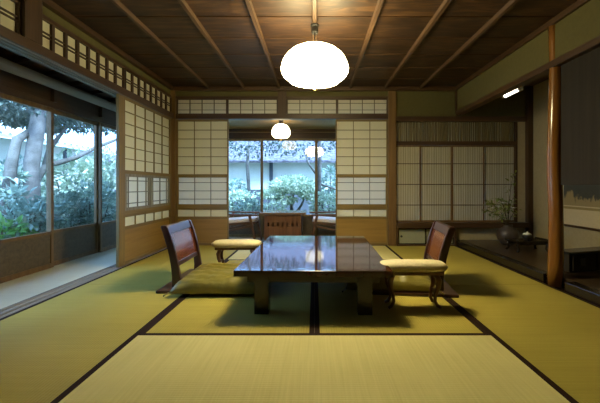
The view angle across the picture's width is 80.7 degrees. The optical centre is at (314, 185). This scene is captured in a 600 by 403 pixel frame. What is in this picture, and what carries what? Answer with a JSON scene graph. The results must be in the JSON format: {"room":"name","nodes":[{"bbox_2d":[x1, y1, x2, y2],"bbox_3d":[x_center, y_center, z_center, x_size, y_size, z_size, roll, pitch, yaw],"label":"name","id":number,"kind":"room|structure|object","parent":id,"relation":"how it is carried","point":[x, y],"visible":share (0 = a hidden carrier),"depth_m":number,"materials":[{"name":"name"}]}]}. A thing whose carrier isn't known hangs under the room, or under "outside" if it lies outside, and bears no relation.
{"room":"traditional dwelling","nodes":[
{"label":"traditional dwelling","id":0,"kind":"room"},
{"bbox_2d":[0,46,114,98],"bbox_3d":[-2.330,-1.194,1.750,0.619,0.197,6.300,0,0,0],"label":"ceiling","id":1,"kind":"structure","parent":0,"point":[6,52],"depth_m":3.34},
{"bbox_2d":[12,57,34,63],"bbox_3d":[-2.328,-1.119,3.050,0.544,0.128,0.036,0,0,0],"label":"rafter","id":2,"kind":"object","parent":1,"relation":"attached to","point":[19,60],"visible":0.21,"depth_m":3.03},
{"bbox_2d":[0,248,115,308],"bbox_3d":[-2.342,0.907,1.760,0.575,0.200,6.320,0,0,0],"label":"floor","id":3,"kind":"structure","parent":0,"point":[13,291],"depth_m":3.11,"materials":[{"name":"wood"}]},
{"bbox_2d":[0,54,115,121],"bbox_3d":[-2.635,-1.113,2.525,0.050,0.560,7.850,0,0,0],"label":"wall","id":4,"kind":"structure","parent":0,"point":[7,79],"depth_m":3.44,"materials":[{"name":"wood"}]},
{"bbox_2d":[50,89,57,102],"bbox_3d":[-2.590,-0.895,3.510,0.039,0.125,0.044,0,0,0],"label":"stud","id":5,"kind":"object","parent":4,"relation":"attached to","point":[53,93],"visible":0.93,"depth_m":3.49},
{"bbox_2d":[46,110,97,265],"bbox_3d":[-2.648,0.017,3.900,0.032,1.580,0.792,0,0,0],"label":"window","id":6,"kind":"structure","parent":4,"relation":"in","point":[75,242],"depth_m":3.92,"materials":[{"name":"brown wood"}]},
{"bbox_2d":[98,122,115,251],"bbox_3d":[-2.612,0.017,4.680,0.032,1.580,0.792,0,0,0],"label":"window","id":7,"kind":"structure","parent":4,"relation":"in","point":[106,230],"depth_m":4.30,"materials":[{"name":"brown wood"}]},
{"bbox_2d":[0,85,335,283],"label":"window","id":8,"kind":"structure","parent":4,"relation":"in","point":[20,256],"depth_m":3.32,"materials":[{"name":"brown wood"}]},
{"bbox_2d":[43,6,170,94],"bbox_3d":[-1.982,-1.286,1.735,0.075,0.115,6.270,0,0,0],"label":"wall","id":9,"kind":"structure","parent":0,"point":[47,12],"depth_m":3.16,"materials":[{"name":"green paint"}]},
{"bbox_2d":[42,0,173,89],"bbox_3d":[-1.935,-1.317,1.700,0.070,0.049,6.200,0,0,0],"label":"trim","id":10,"kind":"structure","parent":9,"relation":"attached to","point":[49,4],"depth_m":3.13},
{"bbox_2d":[229,237,263,242],"bbox_3d":[0.185,0.997,5.745,5.630,0.140,1.650,0,0,0],"label":"floor","id":11,"kind":"structure","parent":0,"point":[257,238],"depth_m":6.23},
{"bbox_2d":[229,211,262,239],"bbox_3d":[-1.282,0.562,5.780,0.800,0.730,0.630,0,0,0],"label":"chair","id":12,"kind":"object","parent":11,"relation":"on","point":[250,219],"visible":0.39,"depth_m":5.53,"materials":[{"name":"wood"}]},
{"bbox_2d":[229,216,258,222],"bbox_3d":[-1.216,0.550,5.780,0.540,0.090,0.500,0,0,0],"label":"seat cushion","id":13,"kind":"object","parent":12,"relation":"on","point":[255,219],"depth_m":5.55,"materials":[{"name":"white fabric"}]},
{"bbox_2d":[259,210,306,240],"bbox_3d":[-0.500,0.672,5.800,0.730,0.510,0.600,0,0,0],"label":"table","id":14,"kind":"object","parent":11,"relation":"on","point":[276,222],"visible":0.74,"depth_m":5.57,"materials":[{"name":"brown wood"}]},
{"bbox_2d":[309,211,335,235],"bbox_3d":[0.311,0.562,5.780,0.800,0.730,0.630,0,0,0],"label":"chair","id":15,"kind":"object","parent":11,"relation":"on","point":[321,219],"visible":0.4,"depth_m":5.53,"materials":[{"name":"wood"}]},
{"bbox_2d":[313,216,335,222],"bbox_3d":[0.246,0.550,5.780,0.540,0.090,0.500,0,0,0],"label":"seat cushion","id":16,"kind":"object","parent":15,"relation":"on","point":[321,219],"depth_m":5.54,"materials":[{"name":"white fabric"}]},
{"bbox_2d":[229,120,335,128],"bbox_3d":[0.200,-1.063,5.725,5.720,0.060,1.610,0,0,0],"label":"ceiling","id":17,"kind":"structure","parent":0,"point":[233,124],"depth_m":5.93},
{"bbox_2d":[271,120,289,140],"bbox_3d":[-0.526,-0.866,5.540,0.297,0.333,0.297,0,0,0],"label":"pendant lamp","id":18,"kind":"object","parent":17,"relation":"hanging from","point":[281,131],"visible":1,"depth_m":5.44,"materials":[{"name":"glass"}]},
{"bbox_2d":[229,129,335,136],"bbox_3d":[0.185,-0.963,6.450,5.630,0.140,0.060,0,0,0],"label":"wall","id":19,"kind":"structure","parent":0,"point":[230,130],"depth_m":6.42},
{"bbox_2d":[229,139,260,236],"bbox_3d":[-1.460,0.032,6.468,1.007,1.790,0.032,0,0,0],"label":"window","id":20,"kind":"structure","parent":19,"relation":"in","point":[246,232],"depth_m":6.45,"materials":[{"name":"brown wood"}]},
{"bbox_2d":[229,132,335,132],"bbox_3d":[0.185,-0.976,6.405,5.630,0.015,0.030,0,0,0],"label":"ledge","id":21,"kind":"object","parent":19,"relation":"attached to","point":[229,132],"visible":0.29,"depth_m":6.39,"materials":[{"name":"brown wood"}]},
{"bbox_2d":[261,139,316,236],"bbox_3d":[-0.465,0.032,6.432,1.007,1.790,0.032,0,0,0],"label":"window","id":22,"kind":"structure","parent":19,"relation":"in","point":[307,225],"depth_m":6.42,"materials":[{"name":"brown wood"}]},
{"bbox_2d":[317,139,335,235],"bbox_3d":[0.530,0.032,6.468,1.007,1.790,0.032,0,0,0],"label":"window","id":23,"kind":"structure","parent":19,"relation":"in","point":[320,231],"depth_m":6.45,"materials":[{"name":"brown wood"}]},
{"bbox_2d":[52,0,576,86],"bbox_3d":[0.490,-1.368,1.725,5.020,0.050,6.450,0,0,0],"label":"ceiling","id":24,"kind":"structure","parent":0,"point":[106,27],"depth_m":3.11,"materials":[{"name":"wood"}]},
{"bbox_2d":[110,0,208,87],"bbox_3d":[-1.433,-1.327,1.670,0.038,0.031,6.140,0,0,0],"label":"batten","id":25,"kind":"object","parent":24,"relation":"attached to","point":[117,3],"visible":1,"depth_m":3.13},
{"bbox_2d":[177,0,244,87],"bbox_3d":[-0.955,-1.327,1.670,0.038,0.031,6.140,0,0,0],"label":"batten","id":26,"kind":"object","parent":24,"relation":"attached to","point":[183,3],"visible":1,"depth_m":3.13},
{"bbox_2d":[245,0,279,87],"bbox_3d":[-0.477,-1.327,1.670,0.038,0.031,6.140,0,0,0],"label":"batten","id":27,"kind":"object","parent":24,"relation":"attached to","point":[248,2],"visible":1,"depth_m":3.12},
{"bbox_2d":[75,17,553,78],"bbox_3d":[0.000,-1.345,1.601,3.800,0.016,5.609,0,0,0],"label":"board seam","id":28,"kind":"object","parent":24,"relation":"attached to","point":[75,17],"visible":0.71,"depth_m":3.20,"materials":[{"name":"wood"}]},
{"bbox_2d":[312,0,316,41],"bbox_3d":[0.000,-1.327,1.670,0.038,0.031,6.140,0,0,0],"label":"batten","id":29,"kind":"object","parent":24,"relation":"attached to","point":[314,2],"depth_m":2.70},
{"bbox_2d":[281,23,348,91],"bbox_3d":[0.002,-1.039,2.870,0.549,0.542,0.549,0,0,0],"label":"pendant lamp","id":30,"kind":"object","parent":24,"relation":"hanging from","point":[314,65],"visible":1,"depth_m":2.68,"materials":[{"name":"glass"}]},
{"bbox_2d":[310,23,318,34],"bbox_3d":[0.002,-1.273,2.870,0.072,0.074,0.072,0,0,0],"label":"socket","id":31,"kind":"object","parent":30,"relation":"attached to","point":[314,26],"depth_m":2.85,"materials":[{"name":"metal"}]},
{"bbox_2d":[349,0,383,87],"bbox_3d":[0.477,-1.327,1.670,0.038,0.031,6.140,0,0,0],"label":"batten","id":32,"kind":"object","parent":24,"relation":"attached to","point":[380,2],"visible":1,"depth_m":3.12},
{"bbox_2d":[384,0,451,87],"bbox_3d":[0.955,-1.327,1.670,0.038,0.031,6.140,0,0,0],"label":"batten","id":33,"kind":"object","parent":24,"relation":"attached to","point":[445,3],"visible":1,"depth_m":3.13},
{"bbox_2d":[420,0,518,87],"bbox_3d":[1.433,-1.327,1.670,0.038,0.031,6.140,0,0,0],"label":"batten","id":34,"kind":"object","parent":24,"relation":"attached to","point":[511,3],"visible":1,"depth_m":3.13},
{"bbox_2d":[314,282,314,332],"bbox_3d":[0.000,0.934,1.700,3.820,0.145,6.200,0,0,0],"label":"floor","id":35,"kind":"structure","parent":0,"point":[314,282],"depth_m":2.50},
{"bbox_2d":[0,247,166,318],"bbox_3d":[-1.983,0.906,1.700,0.144,0.202,6.200,0,0,0],"label":"sliding track","id":36,"kind":"object","parent":35,"relation":"attached to","point":[18,306],"depth_m":2.71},
{"bbox_2d":[116,94,170,266],"bbox_3d":[-1.945,-0.054,4.120,0.030,1.715,1.270,0,0,0],"label":"screen","id":37,"kind":"object","parent":36,"relation":"on","point":[143,134],"visible":0.91,"depth_m":3.95,"materials":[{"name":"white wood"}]},
{"bbox_2d":[0,284,185,402],"bbox_3d":[-1.433,0.834,1.936,0.953,0.056,1.908,0,0,0],"label":"mat","id":38,"kind":"object","parent":35,"relation":"on","point":[49,347],"visible":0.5,"depth_m":1.92,"materials":[{"name":"wicker"}]},
{"bbox_2d":[84,245,237,284],"bbox_3d":[-1.433,0.834,3.845,0.953,0.056,1.907,0,0,0],"label":"mat","id":39,"kind":"object","parent":35,"relation":"on","point":[154,269],"visible":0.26,"depth_m":3.41,"materials":[{"name":"wicker"}]},
{"bbox_2d":[141,260,313,332],"bbox_3d":[-0.477,0.834,2.891,0.953,0.056,1.908,0,0,0],"label":"mat","id":40,"kind":"object","parent":35,"relation":"on","point":[291,303],"visible":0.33,"depth_m":2.22,"materials":[{"name":"wicker"}]},
{"bbox_2d":[156,219,201,293],"bbox_3d":[-0.880,0.556,3.000,0.620,0.499,0.720,0,0,0],"label":"chair","id":41,"kind":"object","parent":40,"relation":"on","point":[180,237],"visible":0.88,"depth_m":2.90,"materials":[{"name":"red wood"}]},
{"bbox_2d":[163,262,253,296],"bbox_3d":[-0.705,0.718,2.865,0.739,0.134,0.746,0,0,0],"label":"floor cushion","id":42,"kind":"object","parent":41,"relation":"on","point":[209,278],"visible":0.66,"depth_m":2.58,"materials":[{"name":"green fabric"}]},
{"bbox_2d":[211,239,261,262],"bbox_3d":[-0.722,0.652,3.285,0.464,0.307,0.180,0,0,-1],"label":"armrest","id":43,"kind":"object","parent":40,"relation":"on","point":[220,245],"visible":0.66,"depth_m":3.22,"materials":[{"name":"beige fabric"}]},
{"bbox_2d":[228,245,399,259],"bbox_3d":[0.000,0.834,4.323,1.908,0.056,0.952,0,0,0],"label":"mat","id":44,"kind":"object","parent":35,"relation":"on","point":[383,251],"visible":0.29,"depth_m":4.16,"materials":[{"name":"wicker"}]},
{"bbox_2d":[59,333,569,402],"bbox_3d":[0.000,0.834,1.458,1.908,0.056,0.953,0,0,0],"label":"mat","id":45,"kind":"object","parent":35,"relation":"on","point":[153,367],"visible":1,"depth_m":1.53,"materials":[{"name":"wicker"}]},
{"bbox_2d":[315,282,487,332],"bbox_3d":[0.477,0.834,2.891,0.953,0.056,1.908,0,0,0],"label":"mat","id":46,"kind":"object","parent":35,"relation":"on","point":[335,309],"visible":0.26,"depth_m":2.18,"materials":[{"name":"wicker"}]},
{"bbox_2d":[233,236,392,314],"bbox_3d":[0.006,0.661,2.905,0.974,0.289,1.510,0,0,1],"label":"table","id":47,"kind":"object","parent":46,"relation":"on","point":[328,259],"visible":1,"depth_m":2.33,"materials":[{"name":"paint"}]},
{"bbox_2d":[380,259,447,308],"bbox_3d":[0.657,0.652,2.370,0.464,0.307,0.180,0,0,0],"label":"armrest","id":48,"kind":"object","parent":46,"relation":"on","point":[434,269],"visible":0.87,"depth_m":2.31,"materials":[{"name":"beige fabric"}]},
{"bbox_2d":[372,220,458,297],"bbox_3d":[0.778,0.556,2.934,0.620,0.499,0.720,0,0,7],"label":"chair","id":49,"kind":"object","parent":46,"relation":"on","point":[440,237],"visible":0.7,"depth_m":2.66,"materials":[{"name":"red wood"}]},
{"bbox_2d":[342,276,444,294],"bbox_3d":[0.600,0.718,2.935,0.739,0.133,0.746,0,0,5],"label":"floor cushion","id":50,"kind":"object","parent":49,"relation":"on","point":[400,283],"visible":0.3,"depth_m":2.63,"materials":[{"name":"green fabric"}]},
{"bbox_2d":[385,245,544,284],"bbox_3d":[1.433,0.834,3.845,0.953,0.056,1.907,0,0,0],"label":"mat","id":51,"kind":"object","parent":35,"relation":"on","point":[465,267],"visible":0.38,"depth_m":3.41,"materials":[{"name":"wicker"}]},
{"bbox_2d":[388,91,395,245],"bbox_3d":[1.054,-0.268,4.845,0.108,2.150,0.150,0,0,0],"label":"post","id":52,"kind":"object","parent":51,"relation":"on","point":[391,94],"visible":0.65,"depth_m":4.77,"materials":[{"name":"brown wood"}]},
{"bbox_2d":[396,227,455,245],"bbox_3d":[1.509,0.682,4.830,0.798,0.250,0.160,0,0,0],"label":"base cabinet","id":53,"kind":"object","parent":51,"relation":"on","point":[404,236],"visible":0.62,"depth_m":4.78,"materials":[{"name":"wood"}]},
{"bbox_2d":[446,284,599,402],"bbox_3d":[1.433,0.834,1.936,0.953,0.056,1.908,0,0,0],"label":"mat","id":54,"kind":"object","parent":35,"relation":"on","point":[554,332],"visible":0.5,"depth_m":2.00,"materials":[{"name":"wicker"}]},
{"bbox_3d":[1.956,0.833,2.825,0.087,0.049,0.248,0,0,0],"label":"sill","id":55,"kind":"structure","parent":35,"relation":"on","visible":0},
{"bbox_2d":[546,24,563,286],"bbox_3d":[1.952,-0.268,2.862,0.120,2.150,0.116,0,0,0],"label":"pillar","id":56,"kind":"structure","parent":55,"relation":"on","point":[555,256],"depth_m":2.82,"materials":[{"name":"wood"}]},
{"bbox_3d":[-0.528,0.937,4.861,3.055,0.260,0.119,0,0,0],"label":"threshold","id":57,"kind":"object","parent":35,"relation":"attached to","visible":0},
{"bbox_2d":[171,90,176,223],"bbox_3d":[-1.935,-0.268,4.830,0.100,2.150,0.120,0,0,0],"label":"post","id":58,"kind":"object","parent":57,"relation":"on","point":[173,93],"visible":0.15,"depth_m":4.77,"materials":[{"name":"brown wood"}]},
{"bbox_2d":[177,119,228,244],"bbox_3d":[-1.529,-0.051,4.830,0.708,1.715,0.030,0,0,0],"label":"screen","id":59,"kind":"object","parent":57,"relation":"on","point":[202,144],"visible":0.8,"depth_m":4.83,"materials":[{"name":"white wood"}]},
{"bbox_2d":[336,119,387,244],"bbox_3d":[0.644,-0.051,4.830,0.708,1.715,0.030,0,0,0],"label":"screen","id":60,"kind":"object","parent":57,"relation":"on","point":[361,144],"visible":0.89,"depth_m":4.83,"materials":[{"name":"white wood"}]},
{"bbox_2d":[176,87,525,239],"bbox_3d":[0.490,-0.243,4.875,4.900,2.200,0.129,0,0,0],"label":"wall","id":61,"kind":"structure","parent":0,"point":[408,103],"depth_m":4.81,"materials":[{"name":"green paint"}]},
{"bbox_2d":[176,114,387,119],"bbox_3d":[-0.443,-0.946,4.846,2.885,0.065,0.117,0,0,0],"label":"lintel","id":62,"kind":"object","parent":61,"relation":"attached to","point":[178,116],"visible":0.82,"depth_m":4.79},
{"bbox_2d":[177,99,226,113],"bbox_3d":[-1.540,-1.085,4.840,0.687,0.215,0.040,0,0,0],"label":"window","id":63,"kind":"structure","parent":62,"relation":"on","point":[184,106],"depth_m":4.84,"materials":[{"name":"white paper"}]},
{"bbox_2d":[176,96,387,113],"bbox_3d":[-0.443,-1.101,4.845,2.885,0.245,0.090,0,0,0],"label":"window","id":64,"kind":"structure","parent":62,"relation":"on","point":[234,106],"depth_m":4.82,"materials":[{"name":"white paper"}]},
{"bbox_2d":[278,91,286,113],"bbox_3d":[-0.441,-1.135,4.841,0.118,0.315,0.098,0,0,0],"label":"strut","id":65,"kind":"object","parent":62,"relation":"on","point":[282,101],"visible":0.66,"depth_m":4.79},
{"bbox_2d":[287,99,336,113],"bbox_3d":[-0.036,-1.085,4.840,0.683,0.215,0.040,0,0,0],"label":"window","id":66,"kind":"structure","parent":62,"relation":"on","point":[294,106],"depth_m":4.84,"materials":[{"name":"white paper"}]},
{"bbox_2d":[337,99,387,113],"bbox_3d":[0.655,-1.085,4.840,0.686,0.215,0.040,0,0,0],"label":"window","id":67,"kind":"structure","parent":62,"relation":"on","point":[344,106],"depth_m":4.84,"materials":[{"name":"white paper"}]},
{"bbox_2d":[174,86,454,90],"bbox_3d":[0.000,-1.315,4.787,3.800,0.054,0.065,0,0,0],"label":"trim","id":68,"kind":"structure","parent":61,"relation":"attached to","point":[176,88],"depth_m":4.75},
{"bbox_2d":[396,122,517,221],"bbox_3d":[1.891,-0.193,4.853,1.757,1.369,0.075,0,0,0],"label":"window","id":69,"kind":"structure","parent":61,"relation":"in","point":[405,131],"depth_m":4.84,"materials":[{"name":"wood"}]},
{"bbox_2d":[396,116,526,121],"bbox_3d":[1.991,-0.911,4.830,1.766,0.068,0.100,0,0,0],"label":"beam","id":70,"kind":"structure","parent":61,"relation":"attached to","point":[398,118],"depth_m":4.78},
{"bbox_2d":[396,222,529,227],"bbox_3d":[1.992,0.524,4.810,1.768,0.065,0.220,0,0,0],"label":"board","id":71,"kind":"object","parent":61,"relation":"attached to","point":[398,224],"visible":0.69,"depth_m":4.70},
{"bbox_2d":[396,145,420,221],"bbox_3d":[1.234,-0.033,4.840,0.442,1.047,0.020,0,0,0],"label":"screen","id":72,"kind":"object","parent":71,"relation":"on","point":[408,157],"visible":0.77,"depth_m":4.84,"materials":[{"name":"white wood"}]},
{"bbox_2d":[421,146,451,221],"bbox_3d":[1.669,-0.033,4.862,0.442,1.047,0.020,0,0,0],"label":"screen","id":73,"kind":"object","parent":71,"relation":"on","point":[436,161],"visible":0.95,"depth_m":4.86,"materials":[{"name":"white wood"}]},
{"bbox_2d":[452,145,483,221],"bbox_3d":[2.104,-0.033,4.840,0.442,1.047,0.020,0,0,0],"label":"screen","id":74,"kind":"object","parent":71,"relation":"on","point":[467,160],"visible":1,"depth_m":4.84,"materials":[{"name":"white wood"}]},
{"bbox_2d":[484,146,513,221],"bbox_3d":[2.539,-0.033,4.862,0.442,1.047,0.020,0,0,0],"label":"screen","id":75,"kind":"object","parent":71,"relation":"on","point":[498,160],"visible":0.82,"depth_m":4.87,"materials":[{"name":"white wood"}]},
{"bbox_2d":[457,0,599,109],"bbox_3d":[1.955,-1.175,1.700,0.060,0.335,6.200,0,0,0],"label":"wall","id":76,"kind":"structure","parent":0,"point":[581,26],"depth_m":3.05,"materials":[{"name":"green paint"}]},
{"bbox_2d":[455,0,590,90],"bbox_3d":[1.935,-1.317,1.700,0.070,0.049,6.200,0,0,0],"label":"trim","id":77,"kind":"structure","parent":76,"relation":"attached to","point":[579,3],"depth_m":3.13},
{"bbox_2d":[456,35,599,114],"bbox_3d":[1.950,-0.982,1.685,0.090,0.053,6.170,0,0,0],"label":"beam","id":78,"kind":"structure","parent":76,"relation":"attached to","point":[594,43],"depth_m":3.10,"materials":[{"name":"wood"}]},
{"bbox_2d":[463,240,599,290],"bbox_3d":[2.470,0.796,1.907,0.940,0.122,5.815,0,0,0],"label":"floor","id":79,"kind":"structure","parent":0,"point":[527,254],"depth_m":3.68,"materials":[{"name":"wood"}]},
{"bbox_2d":[481,170,520,245],"bbox_3d":[2.319,0.269,4.411,0.545,0.931,0.274,0,0,0],"label":"flower vase","id":80,"kind":"object","parent":79,"relation":"on","point":[508,231],"visible":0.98,"depth_m":4.38,"materials":[{"name":"green plant"}]},
{"bbox_2d":[456,240,546,282],"bbox_3d":[1.956,0.794,3.865,0.087,0.125,1.830,0,0,0],"label":"beam","id":81,"kind":"structure","parent":79,"relation":"attached to","point":[536,273],"depth_m":3.52,"materials":[{"name":"black paint"}]},
{"bbox_2d":[504,231,547,252],"bbox_3d":[2.420,0.628,4.020,0.400,0.231,0.222,0,0,-6],"label":"display stand","id":82,"kind":"object","parent":79,"relation":"on","point":[535,241],"depth_m":3.95,"materials":[{"name":"black paint"}]},
{"bbox_2d":[525,86,532,237],"bbox_3d":[2.908,-0.304,4.780,0.064,2.078,0.080,0,0,0],"label":"post","id":83,"kind":"object","parent":79,"relation":"on","point":[529,90],"visible":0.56,"depth_m":4.74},
{"bbox_2d":[564,246,599,272],"bbox_3d":[2.407,0.645,3.099,0.620,0.180,0.152,0,0,-17],"label":"table","id":84,"kind":"object","parent":79,"relation":"on","point":[585,259],"visible":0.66,"depth_m":3.00,"materials":[{"name":"black paint"}]},
{"bbox_2d":[565,282,599,305],"bbox_3d":[1.956,0.794,0.850,0.087,0.125,3.700,0,0,0],"label":"beam","id":85,"kind":"structure","parent":79,"relation":"attached to","point":[592,295],"depth_m":2.52,"materials":[{"name":"black paint"}]},
{"bbox_2d":[533,79,599,248],"bbox_3d":[2.970,-0.243,1.800,0.060,2.200,6.400,0,0,0],"label":"wall","id":86,"kind":"structure","parent":0,"point":[573,237],"depth_m":4.55,"materials":[{"name":"beige paint"}]},
{"bbox_2d":[563,185,599,231],"bbox_3d":[2.926,-0.293,3.780,0.026,1.523,0.900,0,0,0],"label":"scroll","id":87,"kind":"object","parent":86,"relation":"hanging from","point":[581,202],"visible":0.17,"depth_m":3.86,"materials":[{"name":"paper"}]},
{"bbox_2d":[564,185,599,207],"bbox_3d":[2.931,-0.196,3.780,0.002,0.835,0.740,0,0,0],"label":"picture","id":88,"kind":"object","parent":87,"relation":"on","point":[575,196],"depth_m":3.86,"materials":[{"name":"paper"}]},
{"bbox_2d":[561,47,599,184],"bbox_3d":[1.970,-0.481,0.900,0.030,0.947,3.800,0,0,0],"label":"wall panel","id":89,"kind":"object","parent":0,"point":[580,76],"visible":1,"depth_m":2.58,"materials":[{"name":"wood"}]},
{"bbox_3d":[0.200,-0.243,-1.475,5.800,2.500,0.150,0,0,0],"label":"wall","id":90,"kind":"structure","parent":0,"visible":0},
{"bbox_2d":[0,57,115,111],"bbox_3d":[-2.540,-0.996,1.740,0.100,0.098,6.280,0,0,0],"label":"beam","id":91,"kind":"structure","parent":90,"relation":"attached to","point":[6,65],"depth_m":3.36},
{"bbox_3d":[-1.965,-0.054,0.275,0.070,1.717,3.350,0,0,0],"label":"wall","id":92,"kind":"structure","parent":0,"visible":0},
{"bbox_2d":[0,25,173,117],"bbox_3d":[-1.978,-0.946,1.685,0.155,0.065,6.170,0,0,0],"label":"lintel","id":93,"kind":"object","parent":92,"relation":"attached to","point":[5,33],"visible":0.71,"depth_m":2.74,"materials":[{"name":"wood"}]},
{"bbox_2d":[0,0,20,34],"bbox_3d":[-1.945,-1.089,1.711,0.040,0.223,1.202,0,0,0],"label":"window","id":94,"kind":"structure","parent":93,"relation":"on","point":[10,10],"depth_m":2.26,"materials":[{"name":"paper"}]},
{"bbox_2d":[19,0,42,45],"bbox_3d":[-1.958,-1.135,2.387,0.125,0.315,0.150,0,0,0],"label":"strut","id":95,"kind":"object","parent":93,"relation":"on","point":[31,10],"visible":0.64,"depth_m":2.37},
{"bbox_2d":[0,37,171,118],"bbox_3d":[-1.966,-0.910,1.730,0.088,0.006,6.060,0,0,0],"label":"sliding track","id":96,"kind":"object","parent":93,"relation":"attached to","point":[0,37],"visible":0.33,"depth_m":2.70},
{"bbox_2d":[17,0,170,95],"bbox_3d":[-1.962,-1.103,1.685,0.075,0.250,6.170,0,0,0],"label":"window","id":97,"kind":"structure","parent":93,"relation":"on","point":[56,39],"depth_m":2.95,"materials":[{"name":"paper"}]},
{"bbox_2d":[125,68,171,111],"bbox_3d":[-1.945,-1.089,4.183,0.040,0.223,1.165,0,0,0],"label":"window","id":98,"kind":"structure","parent":93,"relation":"on","point":[134,83],"depth_m":4.10,"materials":[{"name":"paper"}]},
{"label":"outside","id":99,"kind":"structure","parent":0,"visible":0},
{"bbox_3d":[-3.000,1.407,8.000,26.000,0.100,28.000,0,0,0],"label":"ground","id":100,"kind":"structure","parent":99,"visible":0},
{"bbox_2d":[0,212,39,238],"bbox_3d":[-3.279,0.801,3.713,0.656,1.117,0.660,0,0,-36],"label":"fern","id":101,"kind":"object","parent":100,"relation":"on","point":[8,224],"visible":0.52,"depth_m":3.69,"materials":[{"name":"green plant"}]},
{"bbox_2d":[0,154,55,199],"bbox_3d":[-5.119,0.408,5.824,1.419,1.907,1.256,0,0,0],"label":"shrub","id":102,"kind":"object","parent":100,"relation":"on","point":[20,156],"visible":0.02,"depth_m":5.75,"materials":[{"name":"green plant"}]},
{"bbox_2d":[0,200,61,238],"bbox_3d":[-3.308,0.753,4.002,0.749,1.214,0.782,0,0,0],"label":"shrub","id":103,"kind":"object","parent":100,"relation":"on","point":[19,210],"visible":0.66,"depth_m":3.93,"materials":[{"name":"green plant"}]},
{"bbox_2d":[13,198,67,231],"bbox_3d":[-3.334,0.747,4.266,0.567,1.223,0.591,0,0,0],"label":"shrub","id":104,"kind":"object","parent":100,"relation":"on","point":[35,199],"visible":0.25,"depth_m":4.30,"materials":[{"name":"green plant"}]},
{"bbox_2d":[0,123,115,231],"bbox_3d":[-6.640,-0.059,7.000,1.151,2.832,12.000,0,0,0],"label":"wall","id":105,"kind":"structure","parent":100,"relation":"on","point":[67,141],"depth_m":8.79,"materials":[{"name":"paint"}]},
{"bbox_2d":[0,98,115,216],"bbox_3d":[-4.520,-0.525,6.272,2.084,3.763,4.960,0,0,-12],"label":"tree","id":106,"kind":"object","parent":100,"relation":"on","point":[14,115],"visible":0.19,"depth_m":4.72,"materials":[{"name":"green plant"}]},
{"bbox_2d":[0,127,115,237],"bbox_3d":[-3.698,0.214,5.206,0.870,2.300,2.606,0,0,0],"label":"tree","id":107,"kind":"object","parent":100,"relation":"on","point":[10,170],"visible":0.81,"depth_m":4.34,"materials":[{"name":"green plant"}]},
{"bbox_2d":[19,147,115,223],"bbox_3d":[-4.033,0.353,5.872,1.494,2.018,1.502,0,0,-37],"label":"shrub","id":108,"kind":"object","parent":100,"relation":"on","point":[57,169],"visible":0.34,"depth_m":5.72,"materials":[{"name":"green plant"}]},
{"bbox_2d":[26,189,108,229],"bbox_3d":[-3.512,0.694,4.880,1.205,1.334,0.969,0,0,0],"label":"shrub","id":109,"kind":"object","parent":100,"relation":"on","point":[61,194],"visible":0.35,"depth_m":4.82,"materials":[{"name":"green plant"}]},
{"bbox_2d":[54,176,115,226],"bbox_3d":[-3.252,0.600,5.182,1.101,1.522,1.000,0,0,0],"label":"shrub","id":110,"kind":"object","parent":100,"relation":"on","point":[112,200],"visible":0.49,"depth_m":5.05,"materials":[{"name":"green plant"}]},
{"bbox_2d":[59,145,115,219],"bbox_3d":[-3.618,0.327,6.183,1.558,2.070,1.424,0,0,41],"label":"shrub","id":111,"kind":"object","parent":100,"relation":"on","point":[106,165],"visible":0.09,"depth_m":5.93,"materials":[{"name":"green plant"}]},
{"bbox_2d":[108,141,335,214],"bbox_3d":[1.000,-0.333,11.540,14.000,3.380,2.520,0,0,0],"label":"wall","id":112,"kind":"structure","parent":100,"relation":"on","point":[274,166],"depth_m":10.60,"materials":[{"name":"paint"}]},
{"bbox_2d":[229,177,246,204],"bbox_3d":[-2.140,0.562,9.414,0.791,1.593,0.825,0,0,0],"label":"shrub","id":113,"kind":"object","parent":100,"relation":"on","point":[233,183],"visible":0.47,"depth_m":9.34,"materials":[{"name":"green plant"}]},
{"bbox_2d":[229,189,257,213],"bbox_3d":[-1.795,0.708,8.269,1.003,1.306,0.933,0,0,0],"label":"shrub","id":114,"kind":"object","parent":100,"relation":"on","point":[243,194],"visible":0.39,"depth_m":8.19,"materials":[{"name":"green plant"}]},
{"bbox_2d":[230,197,266,213],"bbox_3d":[-1.403,0.797,7.584,0.871,1.126,0.802,0,0,0],"label":"shrub","id":115,"kind":"object","parent":100,"relation":"on","point":[244,207],"visible":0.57,"depth_m":7.49,"materials":[{"name":"green plant"}]},
{"bbox_2d":[229,141,297,198],"bbox_3d":[-1.718,-0.319,9.402,2.842,3.355,1.311,0,0,0],"label":"tree","id":116,"kind":"object","parent":100,"relation":"on","point":[233,147],"visible":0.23,"depth_m":9.55,"materials":[{"name":"green plant"}]},
{"bbox_2d":[255,199,287,209],"bbox_3d":[-0.923,0.820,7.813,0.819,1.081,0.730,0,0,0],"label":"shrub","id":117,"kind":"object","parent":100,"relation":"on","point":[271,203],"visible":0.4,"depth_m":7.75,"materials":[{"name":"green plant"}]},
{"bbox_2d":[247,141,335,209],"bbox_3d":[-0.026,-0.326,8.567,3.561,3.367,1.752,0,0,0],"label":"tree","id":118,"kind":"object","parent":100,"relation":"on","point":[320,149],"visible":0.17,"depth_m":8.25,"materials":[{"name":"green plant"}]},
{"bbox_2d":[258,174,325,209],"bbox_3d":[-0.560,0.522,8.397,1.641,1.682,1.089,0,0,0],"label":"shrub","id":119,"kind":"object","parent":100,"relation":"on","point":[282,189],"visible":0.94,"depth_m":8.18,"materials":[{"name":"green plant"}]},
{"bbox_2d":[306,190,335,213],"bbox_3d":[0.214,0.715,7.694,0.826,1.288,0.771,0,0,0],"label":"shrub","id":120,"kind":"object","parent":100,"relation":"on","point":[330,203],"visible":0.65,"depth_m":7.59,"materials":[{"name":"green plant"}]},
{"bbox_2d":[321,164,335,213],"bbox_3d":[0.414,0.402,8.809,0.772,1.913,0.781,0,0,0],"label":"shrub","id":121,"kind":"object","parent":100,"relation":"on","point":[331,170],"visible":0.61,"depth_m":8.71,"materials":[{"name":"green plant"}]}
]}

